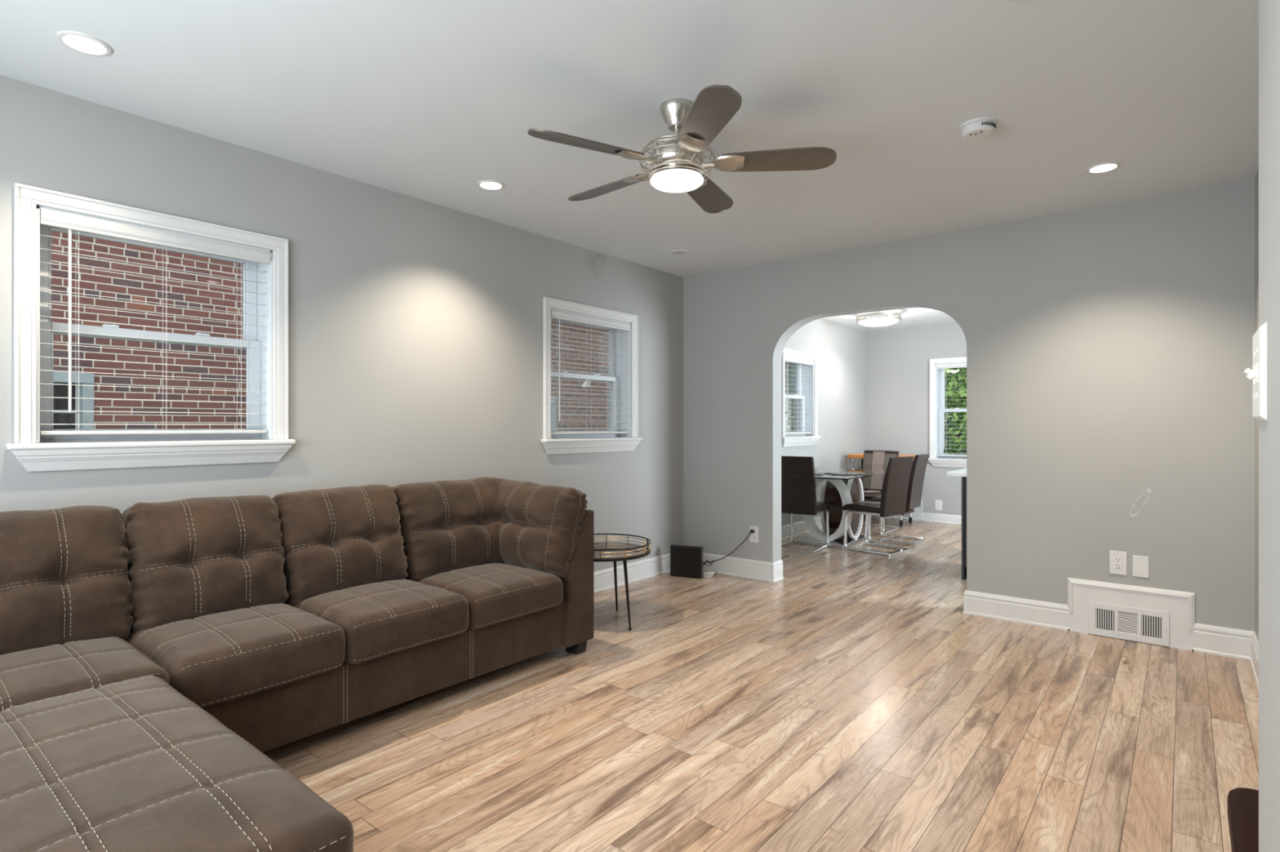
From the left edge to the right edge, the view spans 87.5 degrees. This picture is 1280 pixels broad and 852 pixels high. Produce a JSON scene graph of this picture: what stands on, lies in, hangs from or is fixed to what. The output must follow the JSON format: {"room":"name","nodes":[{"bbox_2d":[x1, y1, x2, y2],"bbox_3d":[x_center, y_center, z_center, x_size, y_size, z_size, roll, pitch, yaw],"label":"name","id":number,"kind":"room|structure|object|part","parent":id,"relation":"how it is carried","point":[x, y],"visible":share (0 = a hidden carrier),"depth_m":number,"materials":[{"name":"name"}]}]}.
{"room":"living room","nodes":[
{"label":"living room","id":0,"kind":"room"},
{"bbox_2d":[0,74,865,572],"bbox_3d":[-0.083,-0.032,5.257,0.220,2.443,9.850,0,0,39],"label":"wall","id":1,"kind":"structure","parent":0,"point":[415,325],"depth_m":3.56,"materials":[{"name":"grey paint"}]},
{"bbox_2d":[5,182,295,471],"bbox_3d":[-2.018,-0.353,2.823,0.252,1.040,0.988,0,0,39],"label":"window","id":2,"kind":"structure","parent":1,"relation":"in","point":[57,453],"depth_m":2.71,"materials":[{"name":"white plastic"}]},
{"bbox_3d":[-2.082,-0.581,2.876,0.035,0.440,0.800,0,0,39],"label":"sash","id":3,"kind":"part","parent":2,"relation":"part of","materials":[{"name":"white plastic"}]},
{"bbox_3d":[-2.051,-0.173,2.851,0.035,0.454,0.800,0,0,39],"label":"sash","id":4,"kind":"part","parent":2,"relation":"part of","materials":[{"name":"white plastic"}]},
{"bbox_3d":[-1.979,0.074,2.792,0.152,0.024,0.988,0,0,39],"label":"sill","id":5,"kind":"part","parent":2,"relation":"part of","materials":[{"name":"wood"}]},
{"bbox_2d":[40,207,270,435],"bbox_3d":[-1.983,-0.387,2.796,0.080,0.841,0.798,0,0,39],"label":"window blind","id":6,"kind":"object","parent":2,"relation":"attached to","point":[48,217],"visible":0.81,"depth_m":2.73,"materials":[{"name":"plastic"}]},
{"bbox_3d":[-2.173,-0.364,2.582,0.049,0.777,0.002,0,0,39],"label":"ladder cord","id":7,"kind":"part","parent":6,"relation":"part of","materials":[{"name":"fabric"}]},
{"bbox_3d":[-1.993,0.026,2.803,0.048,0.016,0.792,0,0,39],"label":"rail","id":8,"kind":"part","parent":6,"relation":"part of","materials":[{"name":"plastic"}]},
{"bbox_3d":[-1.993,-0.364,2.803,0.049,0.777,0.002,0,0,39],"label":"ladder cord","id":9,"kind":"part","parent":6,"relation":"part of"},
{"bbox_3d":[-1.813,-0.364,3.024,0.049,0.777,0.002,0,0,39],"label":"ladder cord","id":10,"kind":"part","parent":6,"relation":"part of","materials":[{"name":"fabric"}]},
{"bbox_2d":[541,297,642,454],"bbox_3d":[-0.393,-0.329,4.819,0.252,1.038,1.006,0,0,39],"label":"window","id":11,"kind":"structure","parent":1,"relation":"in","point":[628,379],"depth_m":4.90,"materials":[{"name":"white plastic"}]},
{"bbox_3d":[-0.458,-0.559,4.872,0.004,0.362,0.722,0,0,39],"label":"glass pane","id":12,"kind":"part","parent":11,"relation":"part of","materials":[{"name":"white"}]},
{"bbox_3d":[-0.427,-0.153,4.846,0.004,0.376,0.722,0,0,39],"label":"glass pane","id":13,"kind":"part","parent":11,"relation":"part of","materials":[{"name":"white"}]},
{"bbox_3d":[-0.458,-0.556,4.872,0.035,0.440,0.818,0,0,39],"label":"sash","id":14,"kind":"part","parent":11,"relation":"part of","materials":[{"name":"white plastic"}]},
{"bbox_3d":[-0.427,-0.150,4.846,0.035,0.454,0.818,0,0,39],"label":"sash","id":15,"kind":"part","parent":11,"relation":"part of","materials":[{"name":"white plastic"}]},
{"bbox_2d":[551,308,631,434],"bbox_3d":[-0.359,-0.362,4.791,0.080,0.839,0.816,0,0,39],"label":"window blind","id":16,"kind":"object","parent":11,"relation":"attached to","point":[555,314],"visible":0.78,"depth_m":4.71,"materials":[{"name":"plastic"}]},
{"bbox_3d":[-0.368,0.049,4.799,0.048,0.016,0.810,0,0,39],"label":"rail","id":17,"kind":"part","parent":16,"relation":"part of","materials":[{"name":"plastic"}]},
{"bbox_3d":[-0.354,0.097,4.787,0.152,0.024,1.006,0,0,39],"label":"sill","id":18,"kind":"part","parent":11,"relation":"part of","materials":[{"name":"wood"}]},
{"bbox_2d":[594,553,670,593],"bbox_3d":[-1.300,1.117,3.572,0.020,0.147,5.300,0,0,39],"label":"baseboard","id":19,"kind":"structure","parent":1,"relation":"attached to","point":[604,580],"depth_m":5.10,"materials":[{"name":"wood"}]},
{"bbox_2d":[781,348,821,447],"bbox_3d":[1.689,-0.297,7.377,0.252,1.035,0.899,0,0,39],"label":"window","id":20,"kind":"structure","parent":1,"relation":"in","point":[811,407],"depth_m":7.56,"materials":[{"name":"white plastic"}]},
{"bbox_3d":[1.625,-0.527,7.430,0.004,0.360,0.615,0,0,39],"label":"glass pane","id":21,"kind":"part","parent":20,"relation":"part of","materials":[{"name":"white"}]},
{"bbox_3d":[1.625,-0.524,7.430,0.035,0.438,0.711,0,0,39],"label":"sash","id":22,"kind":"part","parent":20,"relation":"part of","materials":[{"name":"white plastic"}]},
{"bbox_3d":[1.655,-0.122,7.404,0.004,0.374,0.615,0,0,39],"label":"glass pane","id":23,"kind":"part","parent":20,"relation":"part of","materials":[{"name":"white"}]},
{"bbox_3d":[1.655,-0.119,7.404,0.035,0.452,0.711,0,0,39],"label":"sash","id":24,"kind":"part","parent":20,"relation":"part of","materials":[{"name":"white plastic"}]},
{"bbox_2d":[785,355,813,434],"bbox_3d":[1.723,-0.331,7.349,0.080,0.836,0.709,0,0,39],"label":"window blind","id":25,"kind":"object","parent":20,"relation":"attached to","point":[788,358],"visible":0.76,"depth_m":7.36,"materials":[{"name":"plastic"}]},
{"bbox_3d":[1.714,-0.309,7.357,0.049,0.772,0.002,0,0,39],"label":"ladder cord","id":26,"kind":"part","parent":25,"relation":"part of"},
{"bbox_3d":[1.714,0.079,7.357,0.048,0.016,0.703,0,0,39],"label":"rail","id":27,"kind":"part","parent":25,"relation":"part of","materials":[{"name":"plastic"}]},
{"bbox_3d":[1.728,0.127,7.345,0.152,0.024,0.899,0,0,39],"label":"sill","id":28,"kind":"part","parent":20,"relation":"part of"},
{"bbox_2d":[0,0,1258,331],"bbox_3d":[1.655,-1.303,3.907,4.620,0.100,9.750,0,0,39],"label":"ceiling","id":29,"kind":"structure","parent":0,"point":[428,100],"depth_m":2.56,"materials":[{"name":"white paint"}]},
{"bbox_2d":[56,31,111,56],"bbox_3d":[-1.817,-1.250,2.188,0.140,0.007,0.140,0,0,39],"label":"recessed light","id":30,"kind":"object","parent":29,"relation":"in","point":[84,43],"visible":1,"depth_m":2.18,"materials":[{"name":"white plastic"}]},
{"bbox_2d":[476,179,504,190],"bbox_3d":[-0.775,-1.250,3.473,0.140,0.007,0.140,0,0,39],"label":"recessed light","id":31,"kind":"object","parent":29,"relation":"in","point":[488,184],"visible":1,"depth_m":3.46,"materials":[{"name":"white plastic"}]},
{"bbox_2d":[670,249,689,255],"bbox_3d":[0.288,-1.250,4.823,0.140,0.007,0.140,0,0,39],"label":"recessed light","id":32,"kind":"object","parent":29,"relation":"in","point":[677,252],"visible":1,"depth_m":4.81,"materials":[{"name":"white plastic"}]},
{"bbox_2d":[527,84,836,213],"bbox_3d":[0.118,-1.094,2.652,1.130,0.318,1.162,0,0,39],"label":"ceiling fan","id":33,"kind":"object","parent":29,"relation":"hanging from","point":[676,163],"visible":1,"depth_m":2.55,"materials":[{"name":"silver metal"}]},
{"bbox_3d":[-0.196,-1.023,2.425,0.433,0.037,0.136,0,0,-30],"label":"blade","id":34,"kind":"part","parent":33,"relation":"part of","materials":[{"name":"brown wood"}]},
{"bbox_3d":[-0.140,-1.023,2.886,0.435,0.037,0.140,0,0,39],"label":"blade","id":35,"kind":"part","parent":33,"relation":"part of","materials":[{"name":"brown wood"}]},
{"bbox_3d":[0.144,-0.952,2.619,0.208,0.036,0.208,0,0,39],"label":"lamp shade","id":36,"kind":"part","parent":33,"relation":"part of","materials":[{"name":"white"}]},
{"bbox_3d":[0.223,-1.023,2.235,0.136,0.037,0.433,0,0,-12],"label":"blade","id":37,"kind":"part","parent":33,"relation":"part of","materials":[{"name":"brown wood"}]},
{"bbox_3d":[0.306,-1.023,2.975,0.136,0.037,0.433,0,0,24],"label":"blade","id":38,"kind":"part","parent":33,"relation":"part of","materials":[{"name":"brown wood"}]},
{"bbox_3d":[0.533,-1.023,2.575,0.433,0.037,0.136,0,0,6],"label":"blade","id":39,"kind":"part","parent":33,"relation":"part of","materials":[{"name":"brown wood"}]},
{"bbox_2d":[856,311,902,326],"bbox_3d":[2.626,-1.179,7.365,0.472,0.148,0.472,0,0,39],"label":"light","id":40,"kind":"object","parent":29,"relation":"attached to","point":[879,321],"visible":0.99,"depth_m":7.23,"materials":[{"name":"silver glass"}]},
{"bbox_3d":[2.626,-1.139,7.365,0.424,0.067,0.424,0,0,39],"label":"opal dish","id":41,"kind":"part","parent":40,"relation":"part of","materials":[{"name":"white"}]},
{"bbox_2d":[960,116,997,140],"bbox_3d":[1.407,-1.230,2.781,0.140,0.046,0.140,0,0,39],"label":"smoke detector","id":42,"kind":"object","parent":29,"relation":"attached to","point":[979,128],"visible":1,"depth_m":2.74,"materials":[{"name":"white plastic"}]},
{"bbox_3d":[1.407,-1.248,2.781,0.140,0.009,0.140,0,0,39],"label":"plate","id":43,"kind":"part","parent":42,"relation":"part of","materials":[{"name":"white plastic"}]},
{"bbox_2d":[1085,161,1120,173],"bbox_3d":[2.243,-1.250,3.238,0.140,0.007,0.140,0,0,39],"label":"recessed light","id":44,"kind":"object","parent":29,"relation":"in","point":[1103,167],"visible":1,"depth_m":3.23,"materials":[{"name":"white plastic"}]},
{"bbox_2d":[262,516,1258,851],"bbox_3d":[1.655,1.230,3.907,4.620,0.080,9.750,0,0,39],"label":"floor","id":45,"kind":"structure","parent":0,"point":[849,701],"depth_m":2.56,"materials":[{"name":"brown wood"}]},
{"bbox_2d":[0,476,594,851],"bbox_3d":[-0.884,0.734,2.442,2.030,0.912,2.489,0,0,39],"label":"sectional sofa","id":46,"kind":"object","parent":45,"relation":"on","point":[153,655],"visible":1,"depth_m":2.35,"materials":[{"name":"brown fabric"}]},
{"bbox_2d":[0,505,133,655],"bbox_3d":[-2.043,0.535,2.201,0.322,0.509,0.607,0,0,39],"label":"cushion","id":47,"kind":"object","parent":46,"relation":"on","point":[67,574],"depth_m":2.21,"materials":[{"name":"fabric"}]},
{"bbox_2d":[0,637,168,711],"bbox_3d":[-1.861,0.800,2.039,0.697,0.198,0.565,0,0,39],"label":"seat cushion","id":48,"kind":"object","parent":46,"relation":"on","point":[29,673],"depth_m":1.99,"materials":[{"name":"fabric"}]},
{"bbox_2d":[0,675,353,851],"bbox_3d":[-1.177,0.802,1.445,1.226,0.180,0.574,0,0,39],"label":"cushion","id":49,"kind":"object","parent":46,"relation":"on","point":[88,763],"depth_m":1.35,"materials":[{"name":"fabric"}]},
{"bbox_2d":[122,495,288,631],"bbox_3d":[-1.694,0.535,2.629,0.322,0.506,0.555,0,0,39],"label":"cushion","id":50,"kind":"object","parent":46,"relation":"on","point":[184,560],"depth_m":2.52,"materials":[{"name":"fabric"}]},
{"bbox_2d":[124,603,345,707],"bbox_3d":[-1.512,0.801,2.468,0.698,0.199,0.566,0,0,39],"label":"seat cushion","id":51,"kind":"object","parent":46,"relation":"on","point":[218,657],"depth_m":2.29,"materials":[{"name":"fabric"}]},
{"bbox_2d":[271,484,408,606],"bbox_3d":[-1.356,0.534,3.046,0.320,0.507,0.579,0,0,39],"label":"cushion","id":52,"kind":"object","parent":46,"relation":"on","point":[331,540],"depth_m":2.93,"materials":[{"name":"fabric"}]},
{"bbox_2d":[293,578,469,664],"bbox_3d":[-1.163,0.801,2.897,0.698,0.198,0.566,0,0,39],"label":"seat cushion","id":53,"kind":"object","parent":46,"relation":"on","point":[378,620],"depth_m":2.71,"materials":[{"name":"fabric"}]},
{"bbox_2d":[391,476,505,582],"bbox_3d":[-0.981,0.535,3.510,0.322,0.503,0.670,0,0,39],"label":"cushion","id":54,"kind":"object","parent":46,"relation":"on","point":[446,526],"depth_m":3.37,"materials":[{"name":"fabric"}]},
{"bbox_2d":[416,563,563,629],"bbox_3d":[-0.810,0.808,3.330,0.698,0.184,0.578,0,0,39],"label":"seat cushion","id":55,"kind":"object","parent":46,"relation":"on","point":[495,594],"depth_m":3.16,"materials":[{"name":"fabric"}]},
{"bbox_2d":[493,477,587,577],"bbox_3d":[-0.634,0.538,3.639,0.785,0.482,0.274,0,0,39],"label":"cushion","id":56,"kind":"object","parent":46,"relation":"on","point":[539,528],"depth_m":3.44,"materials":[{"name":"fabric"}]},
{"bbox_3d":[-0.618,0.781,3.698,0.818,0.678,0.204,0,0,39],"label":"arm","id":57,"kind":"part","parent":46,"relation":"part of"},
{"bbox_2d":[594,533,650,630],"bbox_3d":[-0.221,0.946,4.072,0.574,0.489,0.574,0,0,39],"label":"side table","id":58,"kind":"object","parent":45,"relation":"on","point":[614,552],"visible":0.56,"depth_m":3.97,"materials":[{"name":"black metal"}]},
{"bbox_3d":[-0.157,0.979,4.278,0.022,0.422,0.068,0,0,15],"label":"leg","id":59,"kind":"part","parent":58,"relation":"part of","materials":[{"name":"black metal"}]},
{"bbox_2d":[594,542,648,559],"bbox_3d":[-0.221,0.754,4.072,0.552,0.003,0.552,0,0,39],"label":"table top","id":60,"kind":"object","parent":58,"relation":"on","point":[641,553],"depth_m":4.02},
{"bbox_2d":[594,547,650,561],"bbox_3d":[-0.221,0.763,4.072,0.574,0.014,0.574,0,0,39],"label":"tray","id":61,"kind":"object","parent":58,"relation":"on","point":[618,557],"depth_m":3.92,"materials":[{"name":"black metal"}]},
{"bbox_3d":[-0.221,0.732,4.072,0.571,0.049,0.571,0,0,39],"label":"gallery rail","id":62,"kind":"part","parent":58,"relation":"part of","materials":[{"name":"gold metal"}]},
{"bbox_3d":[-0.076,0.979,3.912,0.022,0.422,0.068,0,0,-40],"label":"leg","id":63,"kind":"part","parent":58,"relation":"part of","materials":[{"name":"black metal"}]},
{"bbox_2d":[670,544,702,578],"bbox_3d":[0.366,1.067,5.271,0.262,0.245,0.048,0,0,25],"label":"box","id":64,"kind":"object","parent":45,"relation":"on","point":[686,561],"visible":1,"depth_m":5.25,"materials":[{"name":"black plastic"}]},
{"bbox_2d":[702,529,754,565],"bbox_3d":[0.661,0.959,5.235,0.461,0.306,0.067,0,0,8],"label":"power cord","id":65,"kind":"object","parent":64,"relation":"attached to","point":[751,531],"visible":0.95,"depth_m":5.23,"materials":[{"name":"black plastic"}]},
{"bbox_2d":[663,554,715,577],"bbox_3d":[0.398,1.104,5.337,0.408,0.174,0.152,0,0,11],"label":"cable coil","id":66,"kind":"object","parent":45,"relation":"on","point":[705,573],"visible":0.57,"depth_m":5.30,"materials":[{"name":"plastic"}]},
{"bbox_2d":[781,456,830,554],"bbox_3d":[1.573,0.738,6.516,0.400,0.907,0.528,0,0,33],"label":"dining chair","id":67,"kind":"object","parent":45,"relation":"on","point":[798,494],"visible":0.83,"depth_m":6.33,"materials":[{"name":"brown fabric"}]},
{"bbox_3d":[1.430,0.998,6.634,0.029,0.388,0.454,0,0,33],"label":"leg","id":68,"kind":"part","parent":67,"relation":"part of","materials":[{"name":"silver metal"}]},
{"bbox_3d":[1.466,0.562,6.351,0.400,0.555,0.134,0,0,33],"label":"backrest","id":69,"kind":"part","parent":67,"relation":"part of","materials":[{"name":"leather"}]},
{"bbox_3d":[1.739,0.998,6.432,0.029,0.388,0.454,0,0,33],"label":"leg","id":70,"kind":"part","parent":67,"relation":"part of","materials":[{"name":"silver metal"}]},
{"bbox_3d":[1.603,0.780,6.561,0.400,0.073,0.420,0,0,33],"label":"seat","id":71,"kind":"part","parent":67,"relation":"part of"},
{"bbox_2d":[793,467,885,549],"bbox_3d":[1.950,0.831,6.820,0.900,0.718,1.400,0,0,39],"label":"dining table","id":72,"kind":"object","parent":45,"relation":"on","point":[838,491],"visible":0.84,"depth_m":6.75,"materials":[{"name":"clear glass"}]},
{"bbox_2d":[814,472,824,475],"bbox_3d":[1.633,0.466,6.565,0.368,0.010,0.331,0,0,-9],"label":"placemat","id":73,"kind":"object","parent":72,"relation":"on","point":[817,473],"visible":0.23,"depth_m":6.48,"materials":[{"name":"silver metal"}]},
{"bbox_3d":[1.983,1.170,6.896,0.515,0.040,0.720,0,0,39],"label":"plate","id":74,"kind":"part","parent":72,"relation":"part of","materials":[{"name":"metal"}]},
{"bbox_3d":[2.085,0.818,6.890,0.240,0.604,0.376,0,0,39],"label":"oval panel","id":75,"kind":"part","parent":72,"relation":"part of","materials":[{"name":"brown wood"}]},
{"bbox_3d":[1.950,0.478,6.820,0.900,0.012,1.400,0,0,39],"label":"glass","id":76,"kind":"part","parent":72,"relation":"part of","materials":[{"name":"white"}]},
{"bbox_2d":[823,471,864,475],"bbox_3d":[2.011,0.466,6.589,0.371,0.010,0.356,0,0,39],"label":"placemat","id":77,"kind":"object","parent":72,"relation":"on","point":[829,473],"visible":1,"depth_m":6.59,"materials":[{"name":"white fabric"}]},
{"bbox_2d":[841,456,914,556],"bbox_3d":[2.271,0.738,6.394,0.400,0.907,0.528,0,0,-41],"label":"dining chair","id":78,"kind":"object","parent":45,"relation":"on","point":[896,478],"visible":1,"depth_m":6.25,"materials":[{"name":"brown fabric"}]},
{"bbox_3d":[2.236,0.780,6.434,0.400,0.073,0.420,0,0,-41],"label":"seat","id":79,"kind":"part","parent":78,"relation":"part of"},
{"bbox_3d":[2.118,0.998,6.288,0.029,0.388,0.454,0,0,-41],"label":"leg","id":80,"kind":"part","parent":78,"relation":"part of","materials":[{"name":"silver metal"}]},
{"bbox_3d":[2.398,0.998,6.530,0.029,0.388,0.454,0,0,-41],"label":"leg","id":81,"kind":"part","parent":78,"relation":"part of","materials":[{"name":"silver metal"}]},
{"bbox_3d":[2.400,0.562,6.245,0.400,0.555,0.134,0,0,-41],"label":"backrest","id":82,"kind":"part","parent":78,"relation":"part of","materials":[{"name":"leather"}]},
{"bbox_2d":[861,449,898,534],"bbox_3d":[2.658,0.738,7.602,0.400,0.907,0.528,0,0,39],"label":"dining chair","id":83,"kind":"object","parent":45,"relation":"on","point":[873,460],"visible":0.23,"depth_m":7.74,"materials":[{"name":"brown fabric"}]},
{"bbox_3d":[2.624,0.780,7.561,0.400,0.073,0.420,0,0,39],"label":"seat","id":84,"kind":"part","parent":83,"relation":"part of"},
{"bbox_3d":[2.782,0.562,7.755,0.400,0.555,0.134,0,0,39],"label":"backrest","id":85,"kind":"part","parent":83,"relation":"part of","materials":[{"name":"leather"}]},
{"bbox_3d":[2.788,0.998,7.469,0.029,0.388,0.454,0,0,39],"label":"leg","id":86,"kind":"part","parent":83,"relation":"part of","materials":[{"name":"silver metal"}]},
{"bbox_2d":[847,453,915,527],"bbox_3d":[2.969,0.771,8.214,0.700,0.838,0.430,0,0,39],"label":"cart","id":87,"kind":"object","parent":45,"relation":"on","point":[852,456],"visible":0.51,"depth_m":8.16,"materials":[{"name":"orange wood"}]},
{"bbox_3d":[3.080,0.713,8.350,0.640,0.625,0.020,0,0,39],"label":"panel","id":88,"kind":"part","parent":87,"relation":"part of","materials":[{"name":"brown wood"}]},
{"bbox_2d":[899,510,914,515],"bbox_3d":[2.969,1.038,8.214,0.660,0.025,0.390,0,0,39],"label":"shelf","id":89,"kind":"object","parent":87,"relation":"attached to","point":[907,512],"depth_m":8.04,"materials":[{"name":"silver metal"}]},
{"bbox_2d":[866,453,929,546],"bbox_3d":[2.662,0.738,6.912,0.528,0.907,0.400,0,0,38],"label":"dining chair","id":90,"kind":"object","parent":45,"relation":"on","point":[917,476],"visible":0.61,"depth_m":6.78,"materials":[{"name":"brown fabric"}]},
{"bbox_3d":[2.619,0.780,6.945,0.420,0.073,0.400,0,0,38],"label":"seat","id":91,"kind":"part","parent":90,"relation":"part of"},
{"bbox_3d":[2.531,0.998,6.779,0.454,0.388,0.029,0,0,38],"label":"leg","id":92,"kind":"part","parent":90,"relation":"part of","materials":[{"name":"silver metal"}]},
{"bbox_3d":[2.760,0.998,7.070,0.454,0.388,0.029,0,0,38],"label":"leg","id":93,"kind":"part","parent":90,"relation":"part of","materials":[{"name":"silver metal"}]},
{"bbox_3d":[2.816,0.562,6.790,0.134,0.555,0.400,0,0,38],"label":"backrest","id":94,"kind":"part","parent":90,"relation":"part of","materials":[{"name":"leather"}]},
{"bbox_2d":[961,476,966,580],"bbox_3d":[3.172,0.790,5.014,1.265,0.800,0.618,0,0,39],"label":"base cabinet","id":95,"kind":"object","parent":45,"relation":"on","point":[963,478],"visible":0.16,"depth_m":5.17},
{"bbox_2d":[946,468,966,476],"bbox_3d":[3.140,0.372,5.032,1.378,0.033,0.710,0,0,39],"label":"countertop","id":96,"kind":"structure","parent":95,"relation":"on","point":[960,473],"depth_m":5.16,"materials":[{"name":"white stone"}]},
{"bbox_3d":[2.748,0.738,4.972,0.610,0.675,0.018,0,0,39],"label":"door","id":97,"kind":"part","parent":95,"relation":"part of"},
{"bbox_2d":[1227,787,1258,851],"bbox_3d":[1.149,0.970,1.157,0.183,0.440,0.525,0,0,39],"label":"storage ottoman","id":98,"kind":"object","parent":45,"relation":"on","point":[1242,802],"visible":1,"depth_m":1.28,"materials":[{"name":"brown leather"}]},
{"bbox_2d":[865,323,966,519],"bbox_3d":[4.722,-0.032,7.580,4.300,2.443,0.220,0,0,39],"label":"wall","id":99,"kind":"structure","parent":0,"point":[897,361],"depth_m":8.49,"materials":[{"name":"grey paint"}]},
{"bbox_2d":[893,513,909,519],"bbox_3d":[3.345,1.123,8.537,0.225,0.126,0.012,0,0,39],"label":"baseboard","id":100,"kind":"structure","parent":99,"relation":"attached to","point":[907,516],"depth_m":8.52,"materials":[{"name":"white wood"}]},
{"bbox_2d":[934,499,942,511],"bbox_3d":[3.692,0.980,8.272,0.082,0.130,0.009,0,0,39],"label":"wall socket","id":101,"kind":"object","parent":99,"relation":"attached to","point":[938,504],"visible":1,"depth_m":8.27,"materials":[{"name":"white plastic"}]},
{"bbox_2d":[928,356,966,467],"bbox_3d":[4.000,-0.165,8.122,0.909,1.340,0.252,0,0,39],"label":"window","id":102,"kind":"structure","parent":99,"relation":"in","point":[936,387],"depth_m":8.30,"materials":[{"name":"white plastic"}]},
{"bbox_3d":[3.968,0.412,8.083,0.909,0.024,0.152,0,0,39],"label":"sill","id":103,"kind":"part","parent":102,"relation":"part of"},
{"bbox_2d":[936,362,966,457],"bbox_3d":[3.972,-0.199,8.088,0.719,1.141,0.080,0,0,39],"label":"window blind","id":104,"kind":"object","parent":102,"relation":"attached to","point":[959,365],"visible":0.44,"depth_m":8.19,"materials":[{"name":"plastic"}]},
{"bbox_3d":[3.980,0.364,8.097,0.713,0.016,0.048,0,0,39],"label":"rail","id":105,"kind":"part","parent":104,"relation":"part of","materials":[{"name":"plastic"}]},
{"bbox_3d":[4.027,0.090,8.156,0.721,0.604,0.035,0,0,39],"label":"sash","id":106,"kind":"part","parent":102,"relation":"part of","materials":[{"name":"white plastic"}]},
{"bbox_3d":[4.053,-0.468,8.187,0.721,0.590,0.035,0,0,39],"label":"sash","id":107,"kind":"part","parent":102,"relation":"part of","materials":[{"name":"white plastic"}]},
{"bbox_2d":[683,179,1254,631],"bbox_3d":[2.077,-0.032,4.331,4.300,2.443,0.140,0,0,39],"label":"wall","id":108,"kind":"structure","parent":0,"point":[1109,346],"depth_m":3.92,"materials":[{"name":"grey paint"}]},
{"bbox_2d":[749,525,758,543],"bbox_3d":[0.888,0.844,5.203,0.078,0.129,0.009,0,0,39],"label":"wall socket","id":109,"kind":"object","parent":108,"relation":"attached to","point":[753,537],"visible":1,"depth_m":5.20,"materials":[{"name":"white plastic"}]},
{"bbox_2d":[751,530,755,539],"bbox_3d":[0.887,0.844,5.202,0.034,0.068,0.004,0,0,39],"label":"receptacle","id":110,"kind":"object","parent":109,"relation":"attached to","point":[753,535],"depth_m":5.20,"materials":[{"name":"white plastic"}]},
{"bbox_2d":[702,498,961,582],"bbox_3d":[3.337,1.053,5.878,4.300,0.274,4.170,0,0,39],"label":"baseboard","id":111,"kind":"structure","parent":108,"relation":"attached to","point":[772,572],"depth_m":5.37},
{"bbox_2d":[1109,550,1126,575],"bbox_3d":[2.678,0.766,3.746,0.080,0.132,0.009,0,0,39],"label":"wall socket","id":112,"kind":"object","parent":108,"relation":"attached to","point":[1117,559],"visible":1,"depth_m":3.74,"materials":[{"name":"white plastic"}]},
{"bbox_2d":[1114,556,1121,569],"bbox_3d":[2.677,0.766,3.744,0.034,0.068,0.004,0,0,39],"label":"receptacle","id":113,"kind":"object","parent":112,"relation":"attached to","point":[1117,560],"depth_m":3.74,"materials":[{"name":"white plastic"}]},
{"bbox_2d":[1088,601,1169,647],"bbox_3d":[2.704,1.095,3.708,0.364,0.182,0.012,0,0,39],"label":"air vent","id":114,"kind":"object","parent":108,"relation":"attached to","point":[1135,624],"visible":1,"depth_m":3.70,"materials":[{"name":"white plastic"}]},
{"bbox_2d":[1132,555,1148,577],"bbox_3d":[2.757,0.774,3.683,0.073,0.117,0.007,0,0,39],"label":"blank plate","id":115,"kind":"object","parent":108,"relation":"attached to","point":[1140,563],"visible":1,"depth_m":3.68,"materials":[{"name":"white plastic"}]},
{"bbox_2d":[1254,166,1258,642],"bbox_3d":[2.132,-0.032,2.101,0.100,2.443,3.250,0,0,39],"label":"wall","id":116,"kind":"structure","parent":0,"point":[1256,179],"depth_m":3.30,"materials":[{"name":"grey paint"}]},
{"bbox_2d":[962,577,1258,691],"bbox_3d":[1.623,1.037,2.638,1.368,0.306,3.340,0,0,39],"label":"baseboard","id":117,"kind":"structure","parent":116,"relation":"attached to","point":[1185,634],"depth_m":3.71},
{"bbox_2d":[1258,0,1279,851],"bbox_3d":[0.353,-0.032,0.069,0.293,2.443,2.112,0,0,39],"label":"wall","id":118,"kind":"structure","parent":0,"point":[1268,10],"depth_m":0.86,"materials":[{"name":"grey paint"}]},
{"bbox_2d":[1243,321,1266,421],"bbox_3d":[0.853,-0.072,0.930,0.019,0.129,0.129,0,0,39],"label":"light switch","id":119,"kind":"object","parent":118,"relation":"attached to","point":[1258,374],"visible":1,"depth_m":0.89,"materials":[{"name":"white plastic"}]},
{"bbox_3d":[0.858,-0.072,0.926,0.007,0.129,0.129,0,0,39],"label":"plate","id":120,"kind":"part","parent":119,"relation":"part of","materials":[{"name":"white plastic"}]},
{"label":"outside","id":121,"kind":"structure","parent":0,"visible":0},
{"bbox_3d":[5.416,1.740,11.838,28.000,0.100,44.000,0,0,39],"label":"ground","id":122,"kind":"structure","parent":121,"visible":0},
{"bbox_2d":[50,231,553,431],"bbox_3d":[-5.735,-2.060,7.763,4.650,7.500,14.200,0,0,39],"label":"neighbouring house","id":123,"kind":"structure","parent":122,"relation":"on","point":[137,356],"depth_m":6.12,"materials":[{"name":"red brick"}]},
{"bbox_3d":[-5.065,0.006,5.532,0.005,0.748,0.645,0,0,39],"label":"pane","id":124,"kind":"part","parent":123,"relation":"part of","materials":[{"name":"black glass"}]},
{"bbox_2d":[943,367,966,454],"bbox_3d":[5.873,-0.740,12.655,2.781,4.943,2.826,0,0,39],"label":"leafy tree","id":125,"kind":"object","parent":122,"relation":"on","point":[952,401],"visible":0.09,"depth_m":12.03,"materials":[{"name":"green plant"}]},
{"bbox_2d":[943,412,966,454],"bbox_3d":[4.304,0.492,10.332,2.531,2.412,1.446,0,0,21],"label":"leafy shrub","id":126,"kind":"object","parent":122,"relation":"on","point":[949,424],"visible":0.02,"depth_m":10.01,"materials":[{"name":"green plant"}]}
]}

